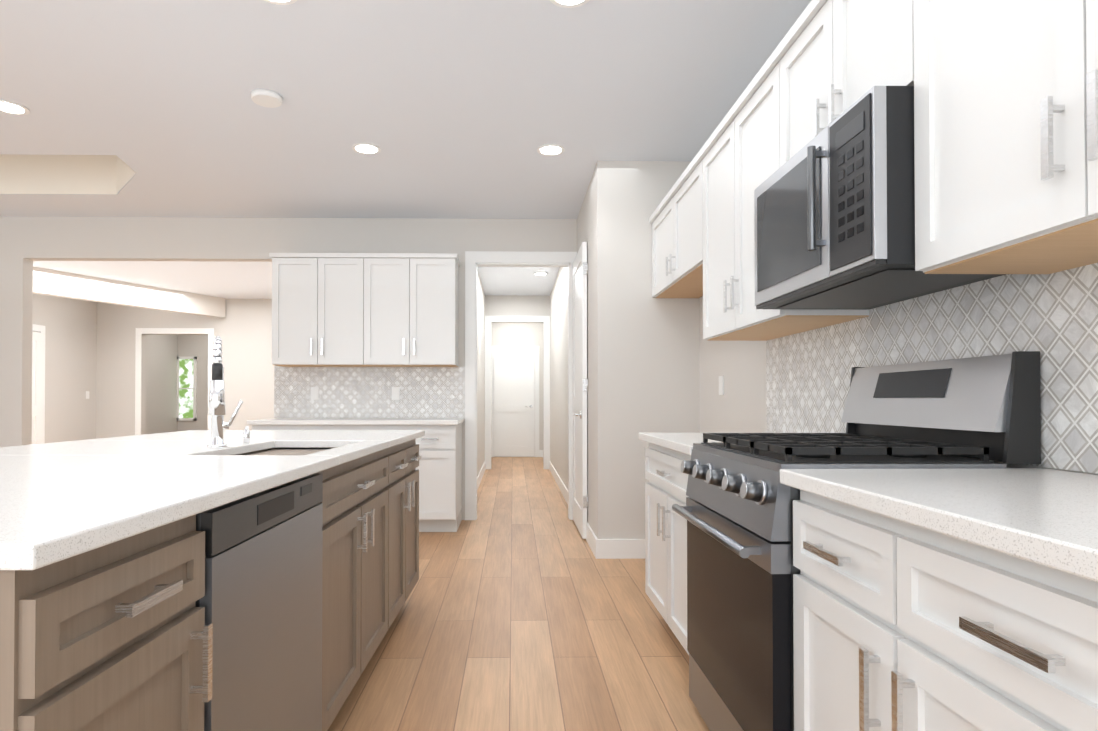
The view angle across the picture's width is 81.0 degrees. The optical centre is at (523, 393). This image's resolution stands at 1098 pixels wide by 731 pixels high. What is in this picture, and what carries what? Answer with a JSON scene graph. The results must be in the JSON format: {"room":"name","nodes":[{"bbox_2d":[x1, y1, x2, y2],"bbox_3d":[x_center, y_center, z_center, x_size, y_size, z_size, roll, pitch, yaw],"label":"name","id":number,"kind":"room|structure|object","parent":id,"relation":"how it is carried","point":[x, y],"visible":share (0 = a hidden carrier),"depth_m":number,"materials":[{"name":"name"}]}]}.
{"room":"kitchen","nodes":[
{"label":"kitchen","id":0,"kind":"room"},
{"bbox_2d":[33,267,225,317],"bbox_3d":[-5.846,-1.397,8.420,0.140,0.308,4.388,0,-1,26],"label":"beam","id":1,"kind":"structure","parent":0,"point":[48,282],"depth_m":8.87,"materials":[{"name":"paint"}]},
{"bbox_2d":[0,0,811,298],"bbox_3d":[-2.801,-1.748,5.124,8.230,0.320,15.840,0,-1,-1],"label":"ceiling","id":2,"kind":"structure","parent":0,"point":[458,109],"depth_m":3.58,"materials":[{"name":"paint"}]},
{"bbox_2d":[0,99,29,114],"bbox_3d":[-2.881,-1.601,3.594,0.184,0.007,0.184,0,-1,-1],"label":"recessed light","id":3,"kind":"object","parent":2,"relation":"in","point":[10,107],"visible":1,"depth_m":3.60,"materials":[{"name":"white"}]},
{"bbox_2d":[250,89,282,107],"bbox_3d":[-1.389,-1.592,3.470,0.164,0.028,0.164,0,-1,-1],"label":"smoke detector","id":4,"kind":"object","parent":2,"relation":"attached to","point":[266,98],"visible":1,"depth_m":3.44,"materials":[{"name":"white plastic"}]},
{"bbox_2d":[264,0,296,4],"bbox_3d":[-0.996,-1.612,2.568,0.184,0.007,0.184,0,-1,-1],"label":"recessed light","id":5,"kind":"object","parent":2,"relation":"in","point":[282,2],"visible":1,"depth_m":2.64,"materials":[{"name":"white"}]},
{"bbox_2d":[352,143,380,154],"bbox_3d":[-1.024,-1.594,4.186,0.184,0.007,0.184,0,-1,-1],"label":"recessed light","id":6,"kind":"object","parent":2,"relation":"in","point":[367,148],"visible":1,"depth_m":4.17,"materials":[{"name":"white"}]},
{"bbox_2d":[534,272,547,274],"bbox_3d":[0.222,-1.550,8.322,0.184,0.007,0.184,0,-1,-1],"label":"recessed light","id":7,"kind":"object","parent":2,"relation":"in","point":[540,273],"visible":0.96,"depth_m":8.28,"materials":[{"name":"white"}]},
{"bbox_2d":[537,144,564,155],"bbox_3d":[0.178,-1.594,4.206,0.184,0.007,0.184,0,-1,-1],"label":"recessed light","id":8,"kind":"object","parent":2,"relation":"in","point":[550,149],"visible":1,"depth_m":4.19,"materials":[{"name":"white"}]},
{"bbox_2d":[550,0,589,7],"bbox_3d":[0.188,-1.611,2.588,0.184,0.007,0.184,0,-1,-1],"label":"recessed light","id":9,"kind":"object","parent":2,"relation":"in","point":[568,3],"visible":1,"depth_m":2.65,"materials":[{"name":"white"}]},
{"bbox_2d":[327,457,709,730],"bbox_3d":[-2.801,1.162,5.092,8.230,0.060,15.840,0,-1,-1],"label":"floor","id":10,"kind":"structure","parent":0,"point":[523,608],"depth_m":2.89,"materials":[{"name":"brown wood"}]},
{"bbox_2d":[0,508,219,730],"bbox_3d":[-0.873,0.648,0.952,0.600,0.878,0.410,0,-1,0],"label":"base cabinet","id":11,"kind":"object","parent":10,"relation":"on","point":[217,577],"depth_m":0.92,"materials":[{"name":"brown wood"}]},
{"bbox_2d":[0,428,423,575],"bbox_3d":[-1.174,0.199,2.098,1.265,0.030,2.750,0,-1,0],"label":"countertop","id":12,"kind":"structure","parent":11,"relation":"on","point":[61,502],"depth_m":1.33,"materials":[{"name":"white stone"}]},
{"bbox_2d":[208,336,249,448],"bbox_3d":[-1.007,-0.001,2.231,0.126,0.373,0.451,0,-1,0],"label":"faucet","id":13,"kind":"object","parent":12,"relation":"on","point":[217,412],"depth_m":2.05,"materials":[{"name":"silver metal"}]},
{"bbox_2d":[248,449,327,454],"bbox_3d":[-0.826,0.331,2.240,0.360,0.219,0.700,0,-1,0],"label":"sink","id":14,"kind":"object","parent":12,"relation":"in","point":[272,451],"depth_m":2.44,"materials":[{"name":"silver metal"}]},
{"bbox_2d":[220,484,287,730],"bbox_3d":[-0.920,0.654,1.477,0.500,0.878,0.640,0,-1,0],"label":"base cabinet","id":15,"kind":"object","parent":10,"relation":"on","point":[254,532],"depth_m":1.34,"materials":[{"name":"silver metal"}]},
{"bbox_2d":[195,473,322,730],"bbox_3d":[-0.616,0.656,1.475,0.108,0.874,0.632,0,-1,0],"label":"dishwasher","id":16,"kind":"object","parent":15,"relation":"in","point":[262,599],"depth_m":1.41,"materials":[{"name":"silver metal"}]},
{"bbox_2d":[252,426,362,429],"bbox_3d":[-1.751,0.697,5.454,0.881,0.878,0.618,0,-1,-1],"label":"base cabinet","id":17,"kind":"object","parent":10,"relation":"on","point":[253,427],"depth_m":5.17,"materials":[{"name":"white"}]},
{"bbox_2d":[232,444,395,730],"bbox_3d":[-0.866,0.662,2.267,0.600,0.878,0.941,0,-1,0],"label":"base cabinet","id":18,"kind":"object","parent":10,"relation":"on","point":[342,521],"depth_m":2.00,"materials":[{"name":"brown wood"}]},
{"bbox_2d":[396,436,421,615],"bbox_3d":[-0.861,0.670,3.026,0.600,0.878,0.821,0,-1,0],"label":"base cabinet","id":19,"kind":"object","parent":10,"relation":"on","point":[407,456],"depth_m":3.07,"materials":[{"name":"brown wood"}]},
{"bbox_2d":[363,426,461,531],"bbox_3d":[-0.992,0.697,5.466,0.881,0.878,0.618,0,-1,-1],"label":"base cabinet","id":20,"kind":"object","parent":10,"relation":"on","point":[439,467],"depth_m":5.17,"materials":[{"name":"white wood"}]},
{"bbox_2d":[247,418,462,425],"bbox_3d":[-1.372,0.238,5.450,1.680,0.036,0.648,0,-1,-1],"label":"countertop","id":21,"kind":"structure","parent":20,"relation":"on","point":[277,421],"depth_m":5.14,"materials":[{"name":"white stone"}]},
{"bbox_2d":[645,444,690,654],"bbox_3d":[0.922,0.668,2.743,0.618,0.878,0.930,0,-1,-1],"label":"base cabinet","id":22,"kind":"object","parent":10,"relation":"on","point":[665,529],"depth_m":2.74,"materials":[{"name":"white wood"}]},
{"bbox_2d":[639,432,765,455],"bbox_3d":[0.907,0.209,2.753,0.648,0.036,0.940,0,-1,-1],"label":"countertop","id":23,"kind":"structure","parent":22,"relation":"on","point":[682,443],"depth_m":2.72,"materials":[{"name":"white stone"}]},
{"bbox_2d":[793,492,862,730],"bbox_3d":[0.946,0.652,1.283,0.618,0.878,0.470,0,-1,-1],"label":"base cabinet","id":24,"kind":"object","parent":10,"relation":"on","point":[827,537],"depth_m":1.36,"materials":[{"name":"white wood"}]},
{"bbox_2d":[672,351,1040,730],"bbox_3d":[0.876,0.500,1.899,0.713,1.194,0.747,0,-1,-1],"label":"range","id":25,"kind":"object","parent":10,"relation":"on","point":[736,512],"visible":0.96,"depth_m":1.71,"materials":[{"name":"silver metal"}]},
{"bbox_2d":[863,512,1097,730],"bbox_3d":[0.954,0.647,0.829,0.618,0.878,0.682,0,-1,-1],"label":"base cabinet","id":26,"kind":"object","parent":10,"relation":"on","point":[945,599],"depth_m":0.93,"materials":[{"name":"white wood"}]},
{"bbox_2d":[780,468,1097,587],"bbox_3d":[0.941,0.187,0.693,0.648,0.036,1.659,0,-1,-1],"label":"countertop","id":27,"kind":"structure","parent":26,"relation":"on","point":[1045,518],"depth_m":1.03,"materials":[{"name":"white stone"}]},
{"bbox_2d":[0,161,1097,538],"bbox_3d":[-2.801,-0.228,5.107,8.230,2.720,15.840,0,-1,-1],"label":"wall","id":28,"kind":"structure","parent":0,"point":[658,365],"depth_m":5.72,"materials":[{"name":"paint"}]},
{"bbox_2d":[32,332,41,443],"bbox_3d":[-6.806,0.148,8.688,0.093,2.020,0.800,0,-1,-1],"label":"room door","id":29,"kind":"structure","parent":28,"relation":"in","point":[36,384],"depth_m":8.99,"materials":[{"name":"white wood"}]},
{"bbox_2d":[33,324,44,443],"bbox_3d":[-6.836,0.094,8.073,0.018,2.140,4.530,0,-1,-1],"label":"trim","id":30,"kind":"structure","parent":28,"relation":"attached to","point":[40,328],"depth_m":9.15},
{"bbox_2d":[135,328,213,434],"bbox_3d":[-3.493,0.069,10.385,5.520,2.240,0.018,0,-1,-1],"label":"trim","id":31,"kind":"structure","parent":28,"relation":"attached to","point":[139,331],"depth_m":10.35,"materials":[{"name":"white wood"}]},
{"bbox_2d":[177,357,196,420],"bbox_3d":[-6.739,-0.095,12.827,0.390,1.280,0.029,0,-1,-1],"label":"window","id":32,"kind":"structure","parent":28,"relation":"in","point":[186,388],"depth_m":12.82,"materials":[{"name":"glass"}]},
{"bbox_2d":[311,387,318,399],"bbox_3d":[-1.875,0.001,5.759,0.070,0.115,0.006,0,-1,-1],"label":"electrical outlet plate","id":33,"kind":"object","parent":28,"relation":"attached to","point":[315,393],"depth_m":5.76,"materials":[{"name":"white plastic"}]},
{"bbox_2d":[269,253,372,366],"bbox_3d":[-1.724,-0.715,5.616,0.836,0.946,0.325,0,-1,-1],"label":"upper cabinet","id":34,"kind":"object","parent":28,"relation":"attached to","point":[364,309],"depth_m":5.46,"materials":[{"name":"white wood"}]},
{"bbox_2d":[392,387,399,399],"bbox_3d":[-1.150,0.001,5.771,0.070,0.115,0.006,0,-1,-1],"label":"electrical outlet plate","id":35,"kind":"object","parent":28,"relation":"attached to","point":[395,390],"depth_m":5.77,"materials":[{"name":"white plastic"}]},
{"bbox_2d":[373,253,459,366],"bbox_3d":[-1.004,-0.715,5.628,0.835,0.946,0.325,0,-1,-1],"label":"upper cabinet","id":36,"kind":"object","parent":28,"relation":"attached to","point":[415,295],"depth_m":5.47,"materials":[{"name":"white wood"}]},
{"bbox_2d":[494,351,534,456],"bbox_3d":[-0.176,0.196,12.146,0.770,2.000,0.093,0,-1,-1],"label":"door","id":37,"kind":"structure","parent":28,"relation":"in","point":[514,403],"depth_m":12.16,"materials":[{"name":"white wood"}]},
{"bbox_2d":[465,251,572,519],"bbox_3d":[-0.043,-0.070,5.852,0.990,2.420,0.138,0,-1,-1],"label":"trim","id":38,"kind":"structure","parent":28,"relation":"attached to","point":[473,259],"depth_m":5.80,"materials":[{"name":"white wood"}]},
{"bbox_2d":[572,242,587,538],"bbox_3d":[0.440,-0.022,5.362,0.100,2.290,0.848,0,-1,-1],"label":"hall door","id":39,"kind":"structure","parent":28,"relation":"in","point":[579,339],"depth_m":5.20,"materials":[{"name":"white wood"}]},
{"bbox_2d":[573,252,600,558],"bbox_3d":[0.480,-0.078,5.093,0.030,2.420,1.435,0,-1,-1],"label":"trim","id":40,"kind":"structure","parent":28,"relation":"attached to","point":[594,543],"depth_m":4.55,"materials":[{"name":"white wood"}]},
{"bbox_2d":[601,539,644,558],"bbox_3d":[0.851,1.059,4.376,0.630,0.130,0.015,0,-1,-1],"label":"trim","id":41,"kind":"structure","parent":28,"relation":"attached to","point":[616,548],"depth_m":4.37,"materials":[{"name":"white wood"}]},
{"bbox_2d":[649,156,696,297],"bbox_3d":[1.052,-0.935,3.816,0.325,0.545,1.176,0,-1,-1],"label":"upper cabinet","id":42,"kind":"object","parent":28,"relation":"attached to","point":[674,221],"depth_m":3.78,"materials":[{"name":"white wood"}]},
{"bbox_2d":[719,376,723,394],"bbox_3d":[1.210,-0.048,3.931,0.006,0.115,0.080,0,-1,-1],"label":"electrical outlet plate","id":43,"kind":"object","parent":28,"relation":"attached to","point":[721,378],"depth_m":3.92,"materials":[{"name":"white plastic"}]},
{"bbox_2d":[697,53,868,340],"bbox_3d":[1.069,-0.746,2.788,0.325,0.946,0.990,0,-1,-1],"label":"upper cabinet","id":44,"kind":"object","parent":28,"relation":"attached to","point":[737,157],"depth_m":2.73,"materials":[{"name":"white wood"}]},
{"bbox_2d":[773,0,904,172],"bbox_3d":[1.083,-0.984,1.914,0.325,0.489,0.764,0,-1,-1],"label":"upper cabinet","id":45,"kind":"object","parent":28,"relation":"attached to","point":[836,51],"depth_m":1.93,"materials":[{"name":"white wood"}]},
{"bbox_2d":[754,86,1005,309],"bbox_3d":[1.008,-0.514,1.907,0.454,0.430,0.758,0,-1,-1],"label":"microwave","id":46,"kind":"object","parent":45,"relation":"attached to","point":[834,214],"visible":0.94,"depth_m":1.70,"materials":[{"name":"grey metal"}]},
{"bbox_2d":[901,0,1097,273],"bbox_3d":[1.098,-0.764,1.044,0.325,0.946,0.971,0,-1,-1],"label":"upper cabinet","id":47,"kind":"object","parent":28,"relation":"attached to","point":[1006,132],"depth_m":1.28,"materials":[{"name":"white wood"}]}
]}

